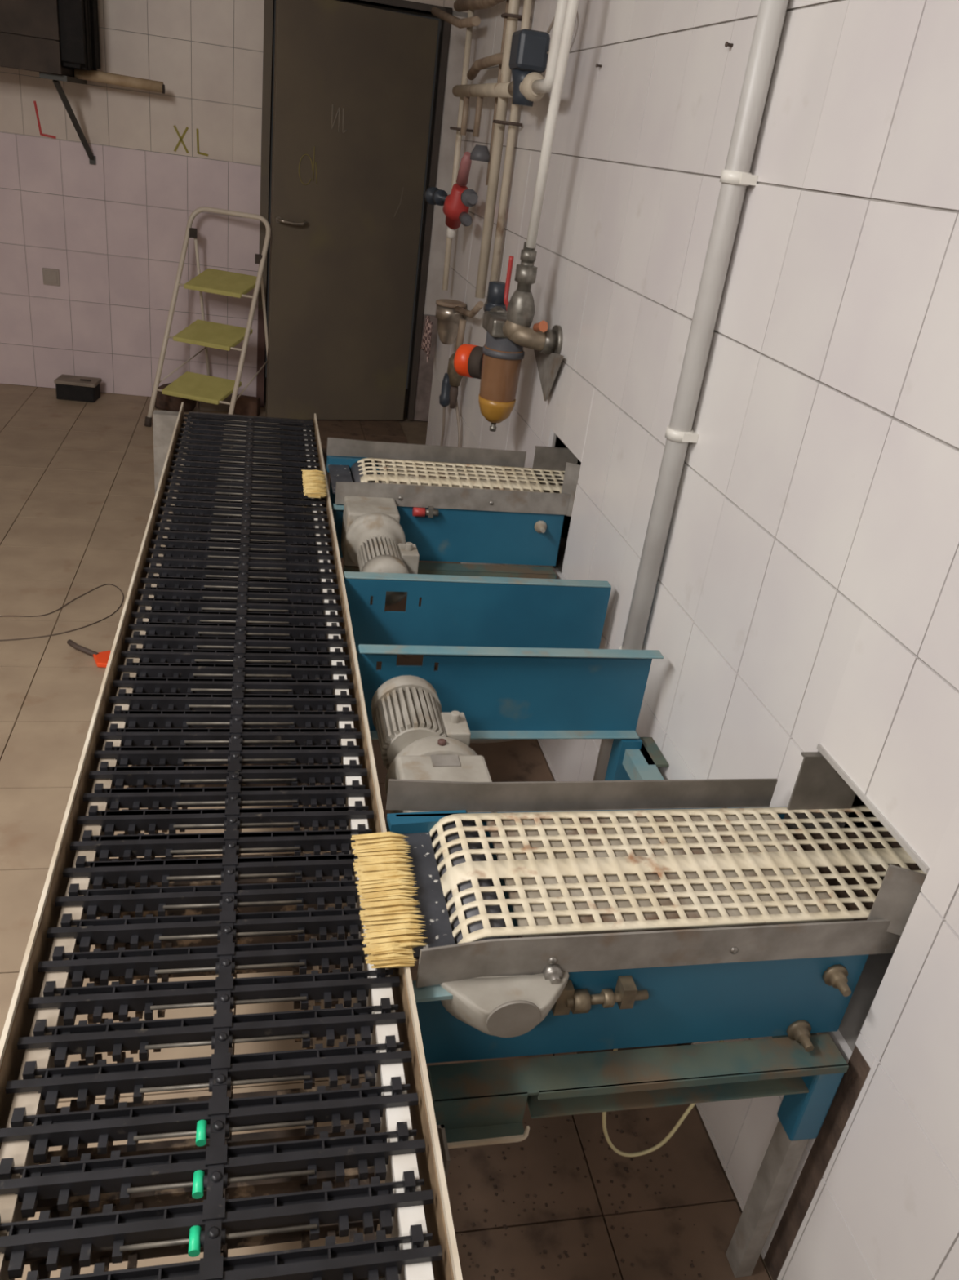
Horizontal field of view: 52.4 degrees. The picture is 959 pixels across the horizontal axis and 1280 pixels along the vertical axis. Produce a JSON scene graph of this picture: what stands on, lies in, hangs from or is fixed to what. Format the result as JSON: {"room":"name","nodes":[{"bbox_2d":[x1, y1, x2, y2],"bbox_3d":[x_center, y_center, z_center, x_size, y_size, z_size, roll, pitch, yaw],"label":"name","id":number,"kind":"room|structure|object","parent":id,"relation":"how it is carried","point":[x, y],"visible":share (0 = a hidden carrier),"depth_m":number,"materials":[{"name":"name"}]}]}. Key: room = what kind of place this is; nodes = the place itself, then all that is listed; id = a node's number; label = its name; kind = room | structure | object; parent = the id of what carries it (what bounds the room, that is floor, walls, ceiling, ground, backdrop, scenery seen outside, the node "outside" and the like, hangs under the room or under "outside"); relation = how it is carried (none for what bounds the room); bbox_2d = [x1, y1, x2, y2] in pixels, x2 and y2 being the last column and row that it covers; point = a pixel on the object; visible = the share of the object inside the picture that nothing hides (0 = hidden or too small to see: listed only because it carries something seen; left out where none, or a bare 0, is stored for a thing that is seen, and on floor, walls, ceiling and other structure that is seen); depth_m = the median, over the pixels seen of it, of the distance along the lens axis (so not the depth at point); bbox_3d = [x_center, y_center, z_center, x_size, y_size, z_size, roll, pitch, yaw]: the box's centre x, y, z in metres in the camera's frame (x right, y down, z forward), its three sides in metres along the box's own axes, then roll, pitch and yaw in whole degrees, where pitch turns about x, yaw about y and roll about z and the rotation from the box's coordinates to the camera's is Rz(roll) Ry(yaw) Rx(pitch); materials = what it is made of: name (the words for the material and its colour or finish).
{"room":"industrial hall","nodes":[
{"label":"industrial hall","id":0,"kind":"room"},
{"bbox_2d":[0,0,468,421],"bbox_3d":[-1.958,-2.686,5.069,4.950,2.750,0.250,3,27,-10],"label":"wall","id":1,"kind":"structure","parent":0,"point":[113,228],"depth_m":5.14,"materials":[{"name":"grey tile"}]},
{"bbox_2d":[33,101,55,138],"bbox_3d":[-2.196,-2.627,4.920,0.096,0.159,0.002,3,27,-10],"label":"letter","id":2,"kind":"object","parent":1,"relation":"attached to","point":[34,102],"visible":1,"depth_m":4.93,"materials":[{"name":"red paint"}]},
{"bbox_2d":[0,0,100,76],"bbox_3d":[-2.347,-3.057,4.394,1.114,0.780,0.442,3,27,-10],"label":"television","id":3,"kind":"object","parent":1,"relation":"attached to","point":[54,37],"visible":0.96,"depth_m":4.40,"materials":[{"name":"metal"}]},
{"bbox_2d":[74,68,164,93],"bbox_3d":[-1.741,-2.710,4.717,0.413,0.060,0.048,3,27,-10],"label":"tube","id":4,"kind":"object","parent":3,"relation":"attached to","point":[92,75],"visible":0.96,"depth_m":4.70,"materials":[{"name":"beige plastic"}]},
{"bbox_2d":[42,267,60,285],"bbox_3d":[-2.312,-1.958,5.254,0.086,0.086,0.011,3,27,-10],"label":"wall socket","id":5,"kind":"object","parent":1,"relation":"attached to","point":[50,276],"visible":1,"depth_m":5.25,"materials":[{"name":"white plastic"}]},
{"bbox_2d":[39,71,96,164],"bbox_3d":[-2.006,-2.537,4.762,0.144,0.383,0.428,3,27,-10],"label":"wall bracket","id":6,"kind":"object","parent":1,"relation":"attached to","point":[55,77],"visible":0.98,"depth_m":4.70,"materials":[{"name":"metal"}]},
{"bbox_2d":[173,124,188,153],"bbox_3d":[-1.544,-2.590,5.038,0.077,0.125,0.002,3,27,-10],"label":"letter","id":7,"kind":"object","parent":1,"relation":"attached to","point":[181,137],"visible":1,"depth_m":5.04,"materials":[{"name":"paint"}]},
{"bbox_2d":[195,128,208,156],"bbox_3d":[-1.440,-2.583,5.058,0.060,0.124,0.002,3,27,-10],"label":"letter","id":8,"kind":"object","parent":1,"relation":"attached to","point":[197,130],"visible":1,"depth_m":5.06,"materials":[{"name":"yellow paint"}]},
{"bbox_2d":[265,0,438,420],"bbox_3d":[-0.696,-2.177,5.187,0.819,2.044,0.098,-6,30,-25],"label":"door","id":9,"kind":"structure","parent":1,"relation":"in","point":[353,86],"depth_m":5.13,"materials":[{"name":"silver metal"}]},
{"bbox_2d":[256,0,452,420],"bbox_3d":[-0.733,-2.310,5.372,0.927,2.115,0.132,3,27,-10],"label":"trim","id":10,"kind":"structure","parent":1,"relation":"attached to","point":[268,19],"depth_m":5.21,"materials":[{"name":"black metal"}]},
{"bbox_2d":[0,377,772,1279],"bbox_3d":[-1.414,0.316,2.525,4.800,0.120,8.600,1,28,-13],"label":"floor","id":11,"kind":"structure","parent":0,"point":[77,489],"depth_m":2.29,"materials":[{"name":"tile"}]},
{"bbox_2d":[0,583,124,640],"bbox_3d":[-1.591,-0.061,3.075,0.935,0.003,0.332,-9,32,-31],"label":"cable","id":12,"kind":"object","parent":11,"relation":"on","point":[105,584],"visible":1,"depth_m":3.16,"materials":[{"name":"black rubber"}]},
{"bbox_2d":[53,374,102,402],"bbox_3d":[-2.220,-1.395,5.393,0.215,0.112,0.150,4,27,-8],"label":"box","id":13,"kind":"object","parent":11,"relation":"on","point":[68,387],"visible":1,"depth_m":5.34,"materials":[{"name":"plastic"}]},
{"bbox_2d":[66,639,111,667],"bbox_3d":[-1.170,0.046,2.965,0.238,0.019,0.084,16,28,16],"label":"scraper","id":14,"kind":"object","parent":11,"relation":"on","point":[101,659],"visible":0.67,"depth_m":2.96,"materials":[{"name":"plastic"}]},
{"bbox_2d":[154,382,196,411],"bbox_3d":[-1.707,-1.364,5.442,0.240,0.139,0.168,1,28,-13],"label":"sack","id":15,"kind":"object","parent":11,"relation":"on","point":[163,402],"visible":0.55,"depth_m":5.39,"materials":[{"name":"brown fabric"}]},
{"bbox_2d":[144,206,271,426],"bbox_3d":[-1.393,-1.670,5.111,0.473,1.067,0.644,13,27,9],"label":"step ladder","id":16,"kind":"object","parent":11,"relation":"on","point":[208,388],"visible":0.95,"depth_m":5.09,"materials":[{"name":"white metal"}]},
{"bbox_2d":[198,393,234,411],"bbox_3d":[-1.498,-1.352,5.536,0.190,0.085,0.080,-3,29,-21],"label":"box","id":17,"kind":"object","parent":11,"relation":"on","point":[202,406],"visible":0.4,"depth_m":5.51,"materials":[{"name":"brown cardboard"}]},
{"bbox_2d":[0,402,462,1279],"bbox_3d":[-0.505,0.275,1.956,0.557,0.691,3.071,1,28,-13],"label":"conveyor","id":18,"kind":"object","parent":11,"relation":"on","point":[232,677],"visible":0.98,"depth_m":1.14,"materials":[{"name":"black plastic"}]},
{"bbox_2d":[301,469,327,497],"bbox_3d":[-0.430,-0.411,2.543,0.064,0.017,0.188,1,28,-13],"label":"cookies","id":19,"kind":"object","parent":18,"relation":"on","point":[314,484],"visible":1,"depth_m":2.52,"materials":[{"name":"beige food"}]},
{"bbox_2d":[351,831,427,968],"bbox_3d":[-0.113,0.316,1.210,0.079,0.017,0.229,1,28,-13],"label":"cookies","id":20,"kind":"object","parent":18,"relation":"on","point":[385,883],"visible":1,"depth_m":1.20,"materials":[{"name":"beige food"}]},
{"bbox_2d":[343,571,611,653],"bbox_3d":[-0.008,-0.053,2.198,0.603,0.186,0.030,1,28,-13],"label":"beam","id":21,"kind":"structure","parent":18,"relation":"attached to","point":[454,611],"depth_m":2.18,"materials":[{"name":"blue metal"}]},
{"bbox_2d":[357,644,663,739],"bbox_3d":[0.057,0.105,1.895,0.595,0.192,0.030,1,28,-13],"label":"beam","id":22,"kind":"structure","parent":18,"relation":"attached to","point":[502,693],"depth_m":1.91,"materials":[{"name":"blue metal"}]},
{"bbox_2d":[469,738,523,743],"bbox_3d":[0.082,0.185,2.015,0.306,0.048,0.062,-1,28,-17],"label":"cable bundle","id":23,"kind":"object","parent":22,"relation":"hanging from","point":[472,741],"visible":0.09,"depth_m":1.99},
{"bbox_2d":[234,394,260,416],"bbox_3d":[-1.317,-1.327,5.521,0.130,0.100,0.070,8,27,0],"label":"brick","id":24,"kind":"object","parent":11,"relation":"on","point":[245,405],"visible":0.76,"depth_m":5.49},
{"bbox_2d":[326,437,580,605],"bbox_3d":[-0.003,-0.080,2.645,0.813,0.820,0.706,1,28,-13],"label":"conveyor","id":25,"kind":"object","parent":11,"relation":"on","point":[395,506],"visible":0.84,"depth_m":2.60,"materials":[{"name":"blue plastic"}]},
{"bbox_2d":[449,935,704,1279],"bbox_3d":[0.085,0.849,1.757,0.478,0.004,1.147,1,28,-13],"label":"crumbs","id":26,"kind":"object","parent":11,"relation":"on","point":[483,1242],"visible":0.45,"depth_m":1.61,"materials":[{"name":"brown food"}]},
{"bbox_2d":[370,675,927,1277],"bbox_3d":[0.214,0.467,1.661,0.813,0.797,0.852,1,28,-13],"label":"conveyor","id":27,"kind":"object","parent":11,"relation":"on","point":[646,908],"visible":0.94,"depth_m":1.29,"materials":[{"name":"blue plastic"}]},
{"bbox_2d":[602,1040,724,1157],"bbox_3d":[0.260,0.680,1.451,0.176,0.260,0.016,1,28,-13],"label":"hanging cable","id":28,"kind":"object","parent":27,"relation":"hanging from","point":[691,1107],"visible":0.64,"depth_m":1.49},
{"bbox_2d":[425,0,958,1279],"bbox_3d":[0.639,-0.476,1.459,0.254,2.750,6.720,1,28,-13],"label":"wall","id":29,"kind":"structure","parent":0,"point":[806,598],"depth_m":1.53,"materials":[{"name":"grey tile"}]},
{"bbox_2d":[420,315,432,362],"bbox_3d":[-0.248,-1.432,4.591,0.028,0.179,0.305,1,28,-13],"label":"rag","id":30,"kind":"object","parent":29,"relation":"hanging from","point":[426,342],"visible":1,"depth_m":4.56,"materials":[{"name":"fabric"}]},
{"bbox_2d":[439,373,451,445],"bbox_3d":[-0.180,-0.895,4.325,0.051,0.601,0.183,3,27,-10],"label":"plug","id":31,"kind":"object","parent":29,"relation":"attached to","point":[444,398],"visible":0.58,"depth_m":4.16,"materials":[{"name":"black plastic"}]},
{"bbox_2d":[431,6,480,28],"bbox_3d":[-0.109,-2.594,4.045,0.042,0.142,1.053,1,28,-13],"label":"ceiling pipe","id":32,"kind":"object","parent":29,"relation":"attached to","point":[473,21],"visible":1,"depth_m":3.89,"materials":[{"name":"beige plastic"}]},
{"bbox_2d":[447,319,466,408],"bbox_3d":[-0.090,-1.093,3.872,0.072,0.351,0.072,1,28,-13],"label":"joint","id":33,"kind":"object","parent":29,"relation":"attached to","point":[455,379],"visible":0.77,"depth_m":3.86,"materials":[{"name":"grey metal"}]},
{"bbox_2d":[455,400,461,447],"bbox_3d":[-0.117,-0.745,4.100,0.037,0.555,0.153,1,28,-13],"label":"cable","id":34,"kind":"object","parent":33,"relation":"hanging from","point":[456,403],"visible":0.41,"depth_m":3.98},
{"bbox_2d":[442,9,474,290],"bbox_3d":[-0.090,-1.988,3.995,0.024,1.051,0.074,1,28,-13],"label":"riser pipe","id":35,"kind":"object","parent":29,"relation":"attached to","point":[471,13],"visible":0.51,"depth_m":3.97,"materials":[{"name":"metal"}]},
{"bbox_2d":[449,126,473,132],"bbox_3d":[-0.073,-2.056,3.921,0.086,0.010,0.089,1,28,-13],"label":"clip","id":36,"kind":"object","parent":35,"relation":"attached to","point":[451,127],"visible":0.77,"depth_m":3.89,"materials":[{"name":"grey metal"}]},
{"bbox_2d":[435,298,484,344],"bbox_3d":[-0.077,-1.234,3.785,0.122,0.251,0.566,1,28,-13],"label":"valve","id":37,"kind":"object","parent":29,"relation":"attached to","point":[449,313],"visible":0.94,"depth_m":3.94,"materials":[{"name":"silver metal"}]},
{"bbox_2d":[435,304,465,344],"bbox_3d":[-0.126,-1.293,3.999,0.115,0.150,0.115,1,28,-13],"label":"cup","id":38,"kind":"object","parent":37,"relation":"on","point":[448,320],"depth_m":3.95,"materials":[{"name":"silver metal"}]},
{"bbox_2d":[453,0,505,12],"bbox_3d":[0.055,-2.246,3.372,0.044,0.079,1.501,1,28,-13],"label":"ceiling pipe","id":39,"kind":"object","parent":29,"relation":"attached to","point":[459,5],"visible":1,"depth_m":3.65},
{"bbox_2d":[452,82,512,97],"bbox_3d":[0.018,-1.939,3.437,0.042,0.057,1.140,1,28,-13],"label":"pipe","id":40,"kind":"object","parent":29,"relation":"attached to","point":[484,90],"visible":0.66,"depth_m":3.40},
{"bbox_2d":[460,96,470,135],"bbox_3d":[-0.056,-2.035,3.774,0.022,0.140,0.022,1,28,-13],"label":"pipe","id":41,"kind":"object","parent":40,"relation":"hanging from","point":[466,100],"visible":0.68,"depth_m":3.77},
{"bbox_2d":[472,96,483,137],"bbox_3d":[-0.005,-1.908,3.541,0.022,0.140,0.022,1,28,-13],"label":"pipe","id":42,"kind":"object","parent":40,"relation":"hanging from","point":[479,100],"visible":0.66,"depth_m":3.54,"materials":[{"name":"beige plastic"}]},
{"bbox_2d":[466,53,502,79],"bbox_3d":[0.034,-2.032,3.455,0.049,0.068,0.596,1,28,-13],"label":"pipe","id":43,"kind":"object","parent":29,"relation":"attached to","point":[494,60],"visible":0.78,"depth_m":3.45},
{"bbox_2d":[475,0,519,298],"bbox_3d":[0.106,-1.990,3.122,0.035,1.710,0.045,1,28,-13],"label":"riser pipe","id":44,"kind":"object","parent":29,"relation":"attached to","point":[513,5],"visible":1,"depth_m":3.29,"materials":[{"name":"metal"}]},
{"bbox_2d":[501,13,531,21],"bbox_3d":[0.115,-1.984,3.103,0.086,0.010,0.089,1,28,-13],"label":"clip","id":45,"kind":"object","parent":44,"relation":"attached to","point":[504,15],"visible":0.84,"depth_m":3.08,"materials":[{"name":"metal"}]},
{"bbox_2d":[485,0,509,185],"bbox_3d":[0.070,-1.928,3.368,0.018,0.650,0.028,1,28,-13],"label":"riser pipe","id":46,"kind":"object","parent":29,"relation":"attached to","point":[507,1],"visible":0.48,"depth_m":3.38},
{"bbox_2d":[424,144,489,239],"bbox_3d":[-0.082,-1.728,3.762,0.104,0.346,0.613,-2,29,-19],"label":"red regulator","id":47,"kind":"object","parent":46,"relation":"attached to","point":[456,206],"visible":1,"depth_m":3.71,"materials":[{"name":"plastic"}]},
{"bbox_2d":[453,280,564,431],"bbox_3d":[0.076,-0.841,2.930,0.171,0.409,0.629,-2,28,-18],"label":"filter","id":48,"kind":"object","parent":29,"relation":"attached to","point":[497,364],"visible":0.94,"depth_m":2.87,"materials":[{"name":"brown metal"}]},
{"bbox_2d":[480,331,524,402],"bbox_3d":[0.061,-0.779,2.905,0.123,0.265,0.123,1,28,-13],"label":"bowl","id":49,"kind":"object","parent":48,"relation":"on","point":[503,357],"depth_m":2.85,"materials":[{"name":"plastic"}]},
{"bbox_2d":[489,0,532,281],"bbox_3d":[0.126,-1.808,3.138,0.026,1.340,0.026,1,28,-13],"label":"riser pipe","id":50,"kind":"object","parent":29,"relation":"attached to","point":[527,5],"visible":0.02,"depth_m":3.26,"materials":[{"name":"metal"}]},
{"bbox_2d":[493,120,522,126],"bbox_3d":[0.090,-1.689,3.183,0.086,0.010,0.089,1,28,-13],"label":"clip","id":51,"kind":"object","parent":50,"relation":"attached to","point":[499,122],"visible":0.98,"depth_m":3.15,"materials":[{"name":"metal"}]},
{"bbox_2d":[507,16,555,106],"bbox_3d":[0.172,-1.717,2.743,0.124,0.377,0.325,1,28,-13],"label":"valve","id":52,"kind":"object","parent":29,"relation":"attached to","point":[529,51],"visible":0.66,"depth_m":2.75,"materials":[{"name":"blue plastic"}]},
{"bbox_2d":[593,0,788,780],"bbox_3d":[0.420,-0.659,1.757,0.054,2.750,0.072,1,28,-13],"label":"conduit pipe","id":53,"kind":"object","parent":29,"relation":"attached to","point":[736,175],"visible":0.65,"depth_m":1.76,"materials":[{"name":"white plastic"}]},
{"bbox_2d":[724,41,733,47],"bbox_3d":[0.451,-1.072,1.755,0.016,0.009,0.009,1,28,-13],"label":"screw","id":54,"kind":"object","parent":29,"relation":"attached to","point":[726,44],"visible":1,"depth_m":1.75,"materials":[{"name":"grey metal"}]},
{"bbox_3d":[-1.105,-2.200,1.199,5.000,0.100,8.850,1,28,-13],"label":"ceiling","id":55,"kind":"structure","parent":0,"visible":0},
{"bbox_2d":[531,0,568,93],"bbox_3d":[0.244,-1.948,2.377,0.033,1.077,0.204,1,28,-13],"label":"pipe","id":56,"kind":"object","parent":55,"relation":"attached to","point":[541,86],"visible":0.71,"depth_m":2.53,"materials":[{"name":"white plastic"}]},
{"bbox_2d":[525,0,579,248],"bbox_3d":[0.240,-1.675,2.257,0.027,1.452,0.159,1,28,-13],"label":"pipe","id":57,"kind":"object","parent":55,"relation":"attached to","point":[572,5],"visible":1,"depth_m":2.46,"materials":[{"name":"white plastic"}]},
{"bbox_2d":[502,241,562,354],"bbox_3d":[0.151,-0.952,2.729,0.150,0.297,0.221,1,28,-13],"label":"pipe fitting","id":58,"kind":"object","parent":57,"relation":"attached to","point":[521,310],"visible":0.99,"depth_m":2.71,"materials":[{"name":"silver metal"}]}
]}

